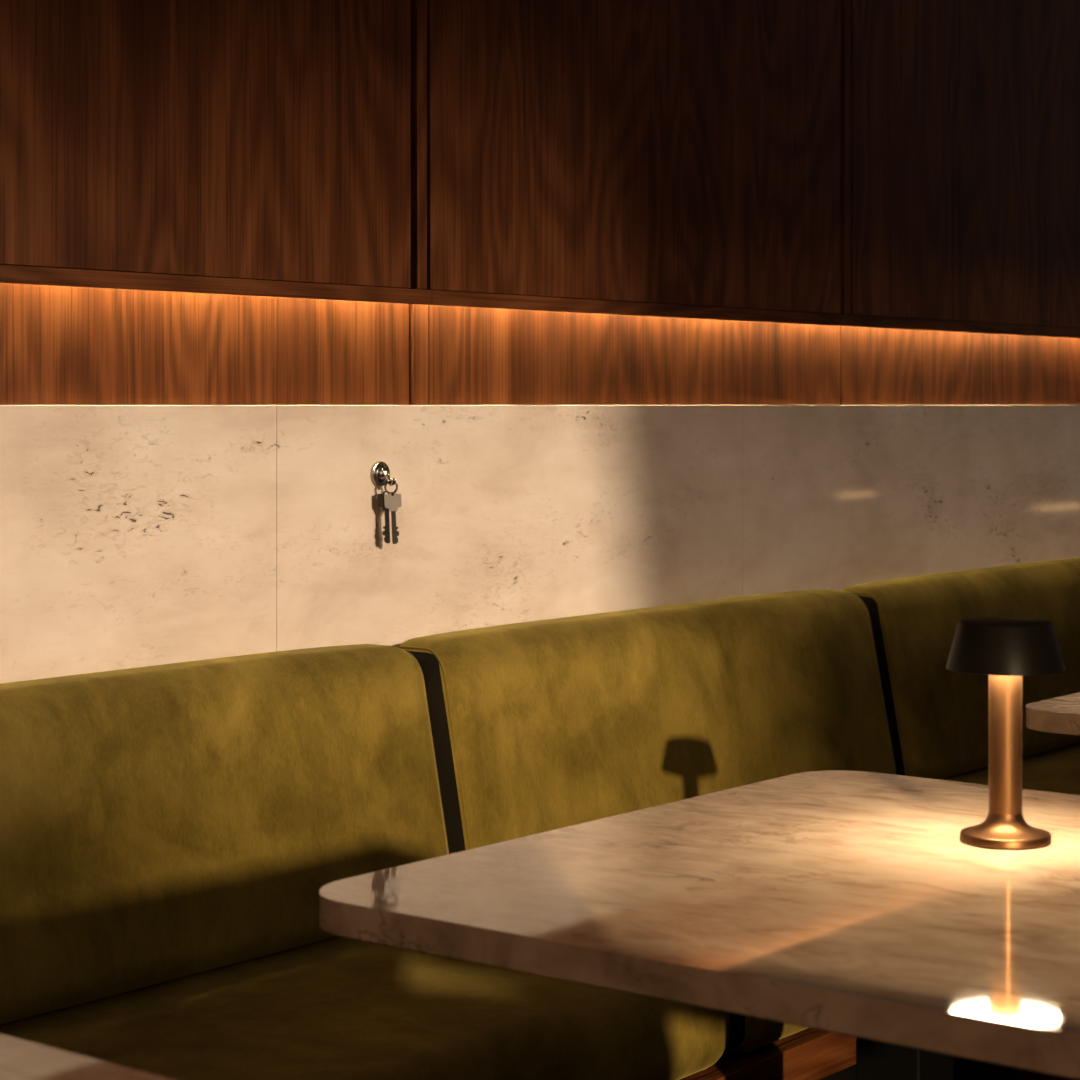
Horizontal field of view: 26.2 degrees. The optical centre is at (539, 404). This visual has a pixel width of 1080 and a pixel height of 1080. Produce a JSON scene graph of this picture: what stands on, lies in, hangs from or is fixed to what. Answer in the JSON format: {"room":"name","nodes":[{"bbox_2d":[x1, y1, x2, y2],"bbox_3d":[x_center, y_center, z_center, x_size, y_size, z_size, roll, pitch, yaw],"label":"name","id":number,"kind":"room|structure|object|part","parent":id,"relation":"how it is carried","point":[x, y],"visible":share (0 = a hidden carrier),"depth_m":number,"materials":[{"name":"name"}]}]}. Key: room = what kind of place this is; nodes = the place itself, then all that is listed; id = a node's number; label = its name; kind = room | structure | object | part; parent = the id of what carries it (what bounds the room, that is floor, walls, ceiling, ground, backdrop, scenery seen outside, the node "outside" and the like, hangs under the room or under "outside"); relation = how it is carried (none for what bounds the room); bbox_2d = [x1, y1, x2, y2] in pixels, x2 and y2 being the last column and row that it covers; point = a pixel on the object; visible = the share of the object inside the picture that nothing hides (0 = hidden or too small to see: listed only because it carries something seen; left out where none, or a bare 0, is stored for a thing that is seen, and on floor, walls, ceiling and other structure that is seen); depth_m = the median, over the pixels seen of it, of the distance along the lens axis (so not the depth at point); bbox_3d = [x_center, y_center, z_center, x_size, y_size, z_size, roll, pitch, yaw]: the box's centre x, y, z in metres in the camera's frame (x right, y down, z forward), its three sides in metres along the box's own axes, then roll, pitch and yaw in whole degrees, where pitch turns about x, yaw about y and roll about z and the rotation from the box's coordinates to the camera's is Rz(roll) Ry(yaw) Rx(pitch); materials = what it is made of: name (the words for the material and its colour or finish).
{"room":"restaurant","nodes":[
{"label":"restaurant","id":0,"kind":"room"},
{"bbox_2d":[1011,1071,1077,1079],"bbox_3d":[1.087,1.250,1.053,5.600,0.100,15.000,0,0,38],"label":"floor","id":1,"kind":"structure","parent":0,"point":[1030,1075],"depth_m":4.14,"materials":[{"name":"brown wood"}]},
{"bbox_2d":[0,1034,173,1079],"bbox_3d":[-0.506,0.830,1.170,0.845,0.740,0.965,0,0,38],"label":"dining table","id":2,"kind":"object","parent":1,"relation":"on","point":[20,1059],"visible":1,"depth_m":1.61,"materials":[{"name":"beige stone"}]},
{"bbox_2d":[319,770,1079,1079],"bbox_3d":[0.401,0.830,2.302,0.865,0.740,0.970,0,0,38],"label":"dining table","id":3,"kind":"object","parent":1,"relation":"on","point":[851,903],"visible":0.99,"depth_m":2.13,"materials":[{"name":"beige stone"}]},
{"bbox_2d":[946,617,1065,849],"bbox_3d":[0.490,0.344,2.444,0.124,0.232,0.124,0,0,38],"label":"table lamp","id":4,"kind":"object","parent":3,"relation":"on","point":[1005,649],"visible":1,"depth_m":2.42,"materials":[{"name":"brown metal"}]},
{"bbox_3d":[0.490,0.355,2.444,0.035,0.152,0.035,0,0,38],"label":"stem","id":5,"kind":"part","parent":4,"relation":"part of","materials":[{"name":"brown metal"}]},
{"bbox_3d":[0.490,0.253,2.444,0.124,0.051,0.124,0,0,38],"label":"lamp shade","id":6,"kind":"part","parent":4,"relation":"part of","materials":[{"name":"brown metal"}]},
{"bbox_2d":[679,1028,1028,1079],"bbox_3d":[0.011,1.066,3.470,0.695,0.268,5.460,0,0,38],"label":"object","id":7,"kind":"structure","parent":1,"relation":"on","point":[809,1053],"depth_m":3.40,"materials":[{"name":"brown wood"}]},
{"bbox_2d":[0,936,729,1079],"bbox_3d":[-0.408,0.852,2.938,0.702,0.155,1.349,0,0,38],"label":"seat cushion","id":8,"kind":"object","parent":7,"relation":"on","point":[337,1008],"visible":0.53,"depth_m":2.97,"materials":[{"name":"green fabric"}]},
{"bbox_2d":[0,644,448,1024],"bbox_3d":[-0.605,0.574,3.093,0.204,0.411,1.349,0,0,38],"label":"banquette backrest","id":9,"kind":"object","parent":8,"relation":"on","point":[165,822],"visible":0.86,"depth_m":3.16,"materials":[{"name":"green fabric"}]},
{"bbox_2d":[724,1013,806,1052],"bbox_3d":[0.435,0.852,4.005,0.702,0.157,1.347,0,0,38],"label":"seat cushion","id":10,"kind":"object","parent":7,"relation":"on","point":[747,1033],"visible":0.05,"depth_m":3.29,"materials":[{"name":"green fabric"}]},
{"bbox_2d":[399,590,895,853],"bbox_3d":[0.238,0.574,4.160,0.204,0.411,1.347,0,0,38],"label":"banquette backrest","id":11,"kind":"object","parent":10,"relation":"on","point":[540,726],"visible":0.64,"depth_m":3.99,"materials":[{"name":"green fabric"}]},
{"bbox_3d":[-0.178,0.577,3.645,0.167,0.374,0.022,0,0,38],"label":"panel","id":12,"kind":"part","parent":11,"relation":"part of","materials":[{"name":"brown fabric"}]},
{"bbox_3d":[0.025,0.856,3.486,0.670,0.117,0.023,0,0,38],"label":"panel","id":13,"kind":"part","parent":10,"relation":"part of","materials":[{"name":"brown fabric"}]},
{"bbox_3d":[0.274,0.964,3.263,0.025,0.063,5.460,0,0,38],"label":"rail","id":14,"kind":"part","parent":7,"relation":"part of","materials":[{"name":"brown wood"}]},
{"bbox_2d":[939,767,988,784],"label":"seat cushion","id":15,"kind":"object","parent":7,"relation":"on","point":[980,776],"depth_m":4.87,"materials":[{"name":"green fabric"}]},
{"bbox_2d":[842,557,1079,778],"bbox_3d":[1.081,0.574,5.227,0.204,0.411,1.348,0,0,38],"label":"banquette backrest","id":16,"kind":"object","parent":15,"relation":"on","point":[938,716],"visible":0.55,"depth_m":4.85,"materials":[{"name":"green fabric"}]},
{"bbox_3d":[0.664,0.577,4.711,0.167,0.374,0.022,0,0,38],"label":"panel","id":17,"kind":"part","parent":16,"relation":"part of","materials":[{"name":"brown fabric"}]},
{"bbox_2d":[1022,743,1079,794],"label":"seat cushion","id":18,"kind":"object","parent":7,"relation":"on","point":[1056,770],"depth_m":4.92,"materials":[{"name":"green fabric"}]},
{"bbox_2d":[1026,692,1079,735],"bbox_3d":[1.350,0.830,3.633,0.865,0.740,0.965,0,0,38],"label":"dining table","id":19,"kind":"object","parent":1,"relation":"on","point":[1058,715],"visible":1,"depth_m":3.49,"materials":[{"name":"beige stone"}]},
{"bbox_3d":[-1.128,-0.500,2.803,0.155,3.400,15.000,0,0,38],"label":"wall","id":20,"kind":"structure","parent":0,"visible":0},
{"bbox_2d":[0,405,275,683],"bbox_3d":[-0.816,0.600,3.037,0.045,1.200,1.284,0,0,38],"label":"wall panel","id":21,"kind":"object","parent":20,"relation":"attached to","point":[132,536],"depth_m":3.30,"materials":[{"name":"stone"}]},
{"bbox_2d":[0,283,408,404],"bbox_3d":[-0.616,-0.111,3.307,0.022,0.222,1.268,0,0,38],"label":"panel","id":22,"kind":"object","parent":20,"relation":"attached to","point":[60,345],"visible":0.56,"depth_m":3.43,"materials":[{"name":"brown wood"}]},
{"bbox_2d":[0,0,431,304],"bbox_3d":[-0.621,-0.973,3.228,0.104,1.623,1.316,0,0,38],"label":"upper cabinet","id":23,"kind":"object","parent":20,"relation":"attached to","point":[268,148],"visible":1,"depth_m":3.35,"materials":[{"name":"brown wood"}]},
{"bbox_3d":[-0.590,-0.172,3.203,0.023,0.023,1.315,0,0,38],"label":"light rail","id":24,"kind":"part","parent":23,"relation":"part of","materials":[{"name":"brown wood"}]},
{"bbox_2d":[371,461,395,485],"bbox_3d":[-0.243,0.110,3.696,0.036,0.040,0.040,0,0,38],"label":"wall hook","id":25,"kind":"object","parent":20,"relation":"attached to","point":[380,472],"visible":1,"depth_m":3.70,"materials":[{"name":"silver metal"}]},
{"bbox_2d":[378,480,401,543],"bbox_3d":[-0.239,0.170,3.691,0.038,0.102,0.006,0,0,-14],"label":"bunch","id":26,"kind":"object","parent":25,"relation":"hanging from","point":[391,501],"visible":1,"depth_m":3.69,"materials":[{"name":"metal"}]},
{"bbox_3d":[-0.245,0.194,3.690,0.011,0.052,0.003,-2,0,-12],"label":"blade","id":27,"kind":"part","parent":26,"relation":"part of","materials":[{"name":"silver metal"}]},
{"bbox_3d":[-0.230,0.195,3.692,0.011,0.052,0.003,-3,1,-16],"label":"blade","id":28,"kind":"part","parent":26,"relation":"part of","materials":[{"name":"metal"}]},
{"bbox_2d":[409,304,427,404],"bbox_3d":[-0.206,-0.111,3.823,0.026,0.222,0.038,0,0,38],"label":"strip","id":29,"kind":"object","parent":20,"relation":"attached to","point":[418,313],"visible":0.56,"depth_m":3.81,"materials":[{"name":"brown wood"}]},
{"bbox_2d":[276,405,741,651],"bbox_3d":[-0.019,0.600,4.045,0.045,1.200,1.284,0,0,38],"label":"wall panel","id":30,"kind":"object","parent":20,"relation":"attached to","point":[508,514],"depth_m":3.93,"materials":[{"name":"stone"}]},
{"bbox_2d":[428,305,839,404],"bbox_3d":[0.215,-0.111,4.359,0.022,0.222,1.314,0,0,38],"label":"panel","id":31,"kind":"object","parent":20,"relation":"attached to","point":[477,355],"visible":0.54,"depth_m":4.26,"materials":[{"name":"brown wood"}]},
{"bbox_2d":[423,0,853,325],"bbox_3d":[0.194,-0.973,4.260,0.104,1.623,1.316,0,0,38],"label":"upper cabinet","id":32,"kind":"object","parent":20,"relation":"attached to","point":[656,158],"visible":0.98,"depth_m":4.18,"materials":[{"name":"brown wood"}]},
{"bbox_3d":[0.226,-0.172,4.236,0.023,0.023,1.315,0,0,38],"label":"light rail","id":33,"kind":"part","parent":32,"relation":"part of","materials":[{"name":"brown wood"}]},
{"bbox_2d":[742,405,1038,595],"bbox_3d":[0.777,0.600,5.054,0.045,1.200,1.284,0,0,38],"label":"wall panel","id":34,"kind":"object","parent":20,"relation":"attached to","point":[835,497],"depth_m":4.96,"materials":[{"name":"stone"}]},
{"bbox_2d":[840,326,1079,404],"bbox_3d":[1.032,-0.111,5.394,0.022,0.222,1.314,0,0,38],"label":"panel","id":35,"kind":"object","parent":20,"relation":"attached to","point":[879,366],"visible":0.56,"depth_m":5.26,"materials":[{"name":"brown wood"}]},
{"bbox_2d":[848,0,1079,337],"bbox_3d":[1.010,-0.973,5.293,0.104,1.623,1.316,0,0,38],"label":"upper cabinet","id":36,"kind":"object","parent":20,"relation":"attached to","point":[965,114],"visible":0.97,"depth_m":5.14,"materials":[{"name":"brown wood"}]},
{"bbox_3d":[1.042,-0.172,5.268,0.023,0.023,1.315,0,0,38],"label":"light rail","id":37,"kind":"part","parent":36,"relation":"part of","materials":[{"name":"brown wood"}]},
{"bbox_2d":[1039,405,1079,561],"bbox_3d":[1.573,0.600,6.062,0.045,1.200,1.284,0,0,38],"label":"wall panel","id":38,"kind":"object","parent":20,"relation":"attached to","point":[1059,425],"depth_m":5.63,"materials":[{"name":"stone"}]}
]}

